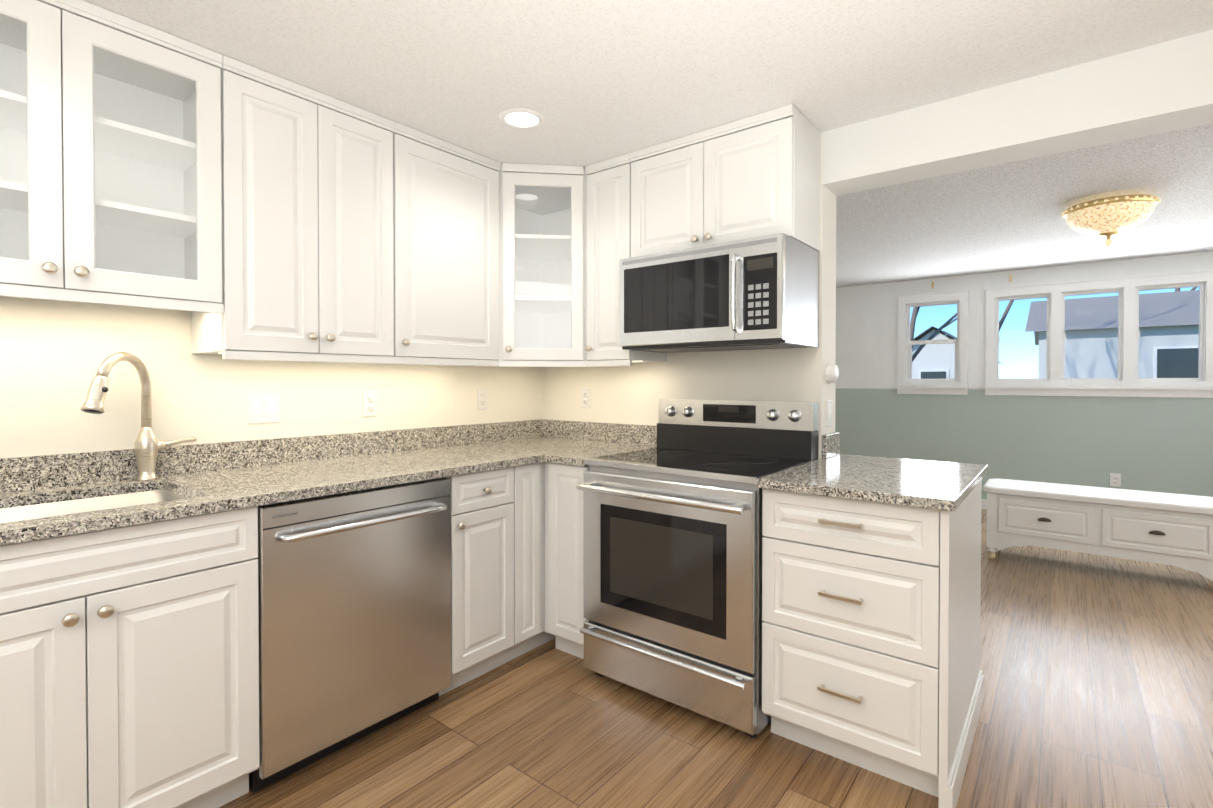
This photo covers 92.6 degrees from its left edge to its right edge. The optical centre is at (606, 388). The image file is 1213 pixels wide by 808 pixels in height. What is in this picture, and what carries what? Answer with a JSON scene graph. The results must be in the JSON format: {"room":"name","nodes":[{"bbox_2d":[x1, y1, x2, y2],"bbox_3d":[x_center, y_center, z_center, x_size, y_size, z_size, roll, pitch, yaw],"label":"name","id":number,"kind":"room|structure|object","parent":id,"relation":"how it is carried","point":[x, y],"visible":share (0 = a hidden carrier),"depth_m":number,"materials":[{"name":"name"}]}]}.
{"room":"kitchen","nodes":[
{"label":"kitchen","id":0,"kind":"room"},
{"bbox_2d":[0,296,541,457],"bbox_3d":[-0.247,0.052,3.760,0.140,2.290,8.060,1,1,38],"label":"wall","id":1,"kind":"structure","parent":0,"point":[54,355],"depth_m":2.05,"materials":[{"name":"white paint"}]},
{"bbox_2d":[0,0,223,313],"bbox_3d":[-1.585,-0.654,1.659,0.350,0.828,0.760,1,1,38],"label":"upper cabinet","id":2,"kind":"object","parent":1,"relation":"attached to","point":[110,161],"visible":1,"depth_m":1.71,"materials":[{"name":"white wood"}]},
{"bbox_2d":[248,393,279,423],"bbox_3d":[-1.332,0.079,2.260,0.013,0.116,0.115,1,1,38],"label":"double light switch","id":3,"kind":"object","parent":1,"relation":"attached to","point":[264,408],"visible":1,"depth_m":2.26,"materials":[{"name":"white plastic"}]},
{"bbox_2d":[191,55,394,356],"bbox_3d":[-1.160,-0.600,2.198,0.350,0.948,0.608,1,1,38],"label":"upper cabinet","id":4,"kind":"object","parent":1,"relation":"attached to","point":[307,224],"visible":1,"depth_m":2.06,"materials":[{"name":"white wood"}]},
{"bbox_2d":[363,391,377,416],"bbox_3d":[-1.062,0.070,2.607,0.008,0.116,0.070,1,1,38],"label":"electrical outlet","id":5,"kind":"object","parent":1,"relation":"attached to","point":[370,403],"visible":1,"depth_m":2.60,"materials":[{"name":"white plastic"}]},
{"bbox_2d":[392,122,500,360],"bbox_3d":[-0.798,-0.605,2.656,0.350,0.948,0.556,1,1,38],"label":"upper cabinet","id":6,"kind":"object","parent":1,"relation":"attached to","point":[446,240],"visible":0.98,"depth_m":2.54,"materials":[{"name":"white wood"}]},
{"bbox_2d":[477,388,487,409],"bbox_3d":[-0.665,0.056,3.109,0.008,0.116,0.070,1,1,38],"label":"electrical outlet","id":7,"kind":"object","parent":1,"relation":"attached to","point":[482,398],"visible":1,"depth_m":3.10,"materials":[{"name":"white plastic"}]},
{"bbox_2d":[497,163,587,360],"bbox_3d":[-0.335,-0.609,3.033,0.610,0.948,0.615,1,1,38],"label":"upper cabinet","id":8,"kind":"object","parent":1,"relation":"attached to","point":[542,262],"visible":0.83,"depth_m":2.84,"materials":[{"name":"white wood"}]},
{"bbox_2d":[222,351,631,366],"bbox_3d":[-0.566,-0.113,2.290,0.578,0.028,1.480,1,1,38],"label":"trim","id":9,"kind":"structure","parent":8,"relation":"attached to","point":[247,355],"depth_m":2.38,"materials":[{"name":"white wood"}]},
{"bbox_2d":[83,0,1212,287],"bbox_3d":[1.606,-1.127,2.284,4.860,0.100,8.060,1,1,38],"label":"ceiling","id":10,"kind":"structure","parent":0,"point":[593,81],"depth_m":1.99,"materials":[{"name":"white paint"}]},
{"bbox_2d":[499,108,543,128],"bbox_3d":[-0.338,-1.074,2.316,0.180,0.006,0.180,1,1,38],"label":"recessed light","id":11,"kind":"object","parent":10,"relation":"in","point":[519,118],"visible":1,"depth_m":2.31,"materials":[{"name":"white plastic"}]},
{"bbox_2d":[1061,194,1160,246],"bbox_3d":[2.910,-0.955,3.359,0.437,0.268,0.435,1,1,38],"label":"ceiling light","id":12,"kind":"object","parent":10,"relation":"hanging from","point":[1108,217],"visible":1,"depth_m":3.25,"materials":[{"name":"beige glass"}]},
{"bbox_2d":[542,132,835,458],"bbox_3d":[0.322,0.060,3.037,1.648,2.290,0.190,1,1,38],"label":"wall","id":13,"kind":"structure","parent":0,"point":[634,392],"depth_m":2.75,"materials":[{"name":"white paint"}]},
{"bbox_2d":[581,387,590,407],"bbox_3d":[-0.117,0.052,3.257,0.070,0.116,0.008,1,1,38],"label":"electrical outlet","id":14,"kind":"object","parent":13,"relation":"attached to","point":[585,397],"visible":1,"depth_m":3.25,"materials":[{"name":"white plastic"}]},
{"bbox_2d":[585,153,666,362],"bbox_3d":[0.093,-0.607,2.865,0.264,0.948,0.350,1,1,38],"label":"upper cabinet","id":15,"kind":"object","parent":13,"relation":"attached to","point":[608,214],"visible":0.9,"depth_m":2.76,"materials":[{"name":"white wood"}]},
{"bbox_2d":[629,104,820,256],"bbox_3d":[0.496,-0.829,2.544,0.760,0.498,0.350,1,1,38],"label":"upper cabinet","id":16,"kind":"object","parent":13,"relation":"attached to","point":[757,175],"visible":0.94,"depth_m":2.38,"materials":[{"name":"white wood"}]},
{"bbox_2d":[619,233,818,352],"bbox_3d":[0.462,-0.373,2.504,0.754,0.406,0.458,1,1,38],"label":"microwave","id":17,"kind":"object","parent":16,"relation":"attached to","point":[758,293],"visible":1,"depth_m":2.32,"materials":[{"name":"grey metal"}]},
{"bbox_2d":[826,400,831,426],"bbox_3d":[0.974,0.111,2.523,0.013,0.116,0.070,1,1,38],"label":"light switch","id":18,"kind":"object","parent":13,"relation":"attached to","point":[828,413],"visible":0.96,"depth_m":2.51,"materials":[{"name":"white plastic"}]},
{"bbox_2d":[826,363,838,383],"bbox_3d":[0.981,-0.064,2.515,0.031,0.089,0.089,1,1,38],"label":"thermostat","id":19,"kind":"object","parent":13,"relation":"attached to","point":[832,373],"visible":1,"depth_m":2.49,"materials":[{"name":"white plastic"}]},
{"bbox_2d":[219,509,1212,807],"bbox_3d":[1.606,1.263,2.311,4.860,0.100,8.060,1,1,38],"label":"floor","id":20,"kind":"structure","parent":0,"point":[1097,671],"depth_m":2.03,"materials":[{"name":"brown wood"}]},
{"bbox_2d":[0,506,259,807],"bbox_3d":[-1.466,0.780,1.564,0.626,0.883,0.762,1,1,38],"label":"base cabinet","id":21,"kind":"object","parent":20,"relation":"on","point":[129,666],"visible":1,"depth_m":1.46,"materials":[{"name":"white wood"}]},
{"bbox_2d":[249,477,450,792],"bbox_3d":[-1.010,0.777,2.119,0.645,0.876,0.667,1,1,38],"label":"dishwasher","id":22,"kind":"object","parent":20,"relation":"on","point":[354,588],"visible":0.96,"depth_m":1.89,"materials":[{"name":"silver metal"}]},
{"bbox_2d":[439,467,513,695],"bbox_3d":[-0.713,0.769,2.518,0.626,0.883,0.325,1,1,38],"label":"base cabinet","id":23,"kind":"object","parent":20,"relation":"on","point":[482,571],"visible":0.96,"depth_m":2.34,"materials":[{"name":"white wood"}]},
{"bbox_2d":[501,462,554,664],"bbox_3d":[-0.378,0.764,2.968,0.595,0.883,0.794,1,1,38],"label":"base cabinet","id":24,"kind":"object","parent":20,"relation":"on","point":[530,633],"visible":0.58,"depth_m":2.55,"materials":[{"name":"white wood"}]},
{"bbox_2d":[0,419,656,544],"bbox_3d":[-0.968,0.267,2.025,0.876,0.130,2.998,1,1,38],"label":"countertop","id":25,"kind":"structure","parent":24,"relation":"on","point":[206,478],"depth_m":2.07,"materials":[{"name":"stone"}]},
{"bbox_2d":[0,489,186,522],"bbox_3d":[-1.497,0.427,1.534,0.460,0.178,0.680,1,1,38],"label":"sink","id":26,"kind":"object","parent":25,"relation":"in","point":[21,513],"visible":0.12,"depth_m":1.76,"materials":[{"name":"metal"}]},
{"bbox_2d":[81,352,196,480],"bbox_3d":[-1.482,0.095,1.855,0.218,0.418,0.330,1,1,38],"label":"faucet","id":27,"kind":"object","parent":25,"relation":"on","point":[148,444],"visible":1,"depth_m":1.90,"materials":[{"name":"silver metal"}]},
{"bbox_2d":[545,462,588,658],"bbox_3d":[-0.001,0.766,2.771,0.272,0.883,0.600,1,1,38],"label":"base cabinet","id":28,"kind":"object","parent":20,"relation":"on","point":[565,619],"visible":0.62,"depth_m":2.54,"materials":[{"name":"white wood"}]},
{"bbox_2d":[576,398,818,737],"bbox_3d":[0.379,0.634,2.411,0.758,1.155,0.709,1,1,38],"label":"range","id":29,"kind":"object","parent":20,"relation":"on","point":[672,562],"visible":0.83,"depth_m":2.19,"materials":[{"name":"grey metal"}]},
{"bbox_2d":[762,480,983,807],"bbox_3d":[0.989,0.774,2.103,0.567,0.883,0.842,1,1,38],"label":"base cabinet","id":30,"kind":"object","parent":20,"relation":"on","point":[871,618],"visible":0.96,"depth_m":1.79,"materials":[{"name":"white wood"}]},
{"bbox_2d":[756,432,987,510],"bbox_3d":[0.996,0.266,2.103,0.578,0.130,0.875,1,1,38],"label":"countertop","id":31,"kind":"structure","parent":30,"relation":"on","point":[929,484],"depth_m":1.93,"materials":[{"name":"stone"}]},
{"bbox_2d":[983,478,1212,580],"bbox_3d":[3.257,0.940,3.851,1.240,0.511,0.471,1,1,38],"label":"bench","id":32,"kind":"object","parent":20,"relation":"on","point":[1173,529],"visible":1,"depth_m":3.69,"materials":[{"name":"white wood"}]},
{"bbox_2d":[822,30,1212,195],"bbox_3d":[2.127,-0.959,1.601,2.952,0.220,0.190,1,1,38],"label":"header beam","id":33,"kind":"structure","parent":0,"point":[1163,87],"depth_m":2.01,"materials":[{"name":"white paint"}]},
{"bbox_2d":[835,251,1212,498],"bbox_3d":[4.067,0.033,5.400,4.600,2.290,0.140,1,1,38],"label":"wall","id":34,"kind":"structure","parent":0,"point":[1159,444],"depth_m":5.51,"materials":[{"name":"green paint"}]},
{"bbox_2d":[931,275,1011,288],"bbox_3d":[4.341,-1.035,5.050,2.666,0.065,0.050,1,1,38],"label":"brackets","id":35,"kind":"object","parent":34,"relation":"attached to","point":[1010,279],"visible":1,"depth_m":5.66,"materials":[{"name":"gold metal"}]},
{"bbox_2d":[981,499,986,509],"bbox_3d":[3.684,1.126,5.614,3.750,0.100,0.018,1,1,38],"label":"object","id":36,"kind":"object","parent":34,"relation":"attached to","point":[983,503],"depth_m":5.62,"materials":[{"name":"white plastic"}]},
{"bbox_2d":[1110,473,1120,486],"bbox_3d":[4.421,0.797,5.034,0.070,0.116,0.008,1,1,38],"label":"outlet","id":37,"kind":"object","parent":34,"relation":"attached to","point":[1115,479],"visible":1,"depth_m":5.03,"materials":[{"name":"white plastic"}]},
{"label":"outside","id":38,"kind":"structure","parent":0,"visible":0},
{"bbox_3d":[32.780,1.417,37.446,90.000,0.200,85.600,1,1,38],"label":"ground","id":39,"kind":"structure","parent":38,"visible":0},
{"bbox_2d":[910,307,956,361],"bbox_3d":[9.407,-4.043,15.154,5.399,11.273,6.800,1,1,38],"label":"tree","id":40,"kind":"object","parent":39,"relation":"on","point":[912,327],"depth_m":15.00,"materials":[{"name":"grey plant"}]},
{"bbox_2d":[912,326,1001,378],"bbox_3d":[12.612,-0.357,21.876,3.700,3.700,3.700,1,1,38],"label":"shed","id":41,"kind":"object","parent":39,"relation":"on","point":[927,365],"depth_m":20.69,"materials":[{"name":"white"}]},
{"bbox_2d":[999,300,1013,330],"bbox_3d":[10.512,-4.563,15.160,5.242,12.299,7.248,1,1,38],"label":"tree","id":42,"kind":"object","parent":39,"relation":"on","point":[1004,315],"depth_m":15.09,"materials":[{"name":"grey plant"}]},
{"bbox_2d":[1025,290,1198,377],"bbox_3d":[22.874,-0.852,16.956,16.900,4.800,8.700,1,1,38],"label":"house","id":43,"kind":"structure","parent":39,"relation":"on","point":[1171,338],"depth_m":17.94,"materials":[{"name":"white"}]},
{"bbox_2d":[1175,287,1196,291],"bbox_3d":[25.427,-7.235,26.054,11.546,17.389,7.956,1,1,38],"label":"tree","id":44,"kind":"object","parent":39,"relation":"on","point":[1178,289],"depth_m":25.90,"materials":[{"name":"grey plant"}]}
]}

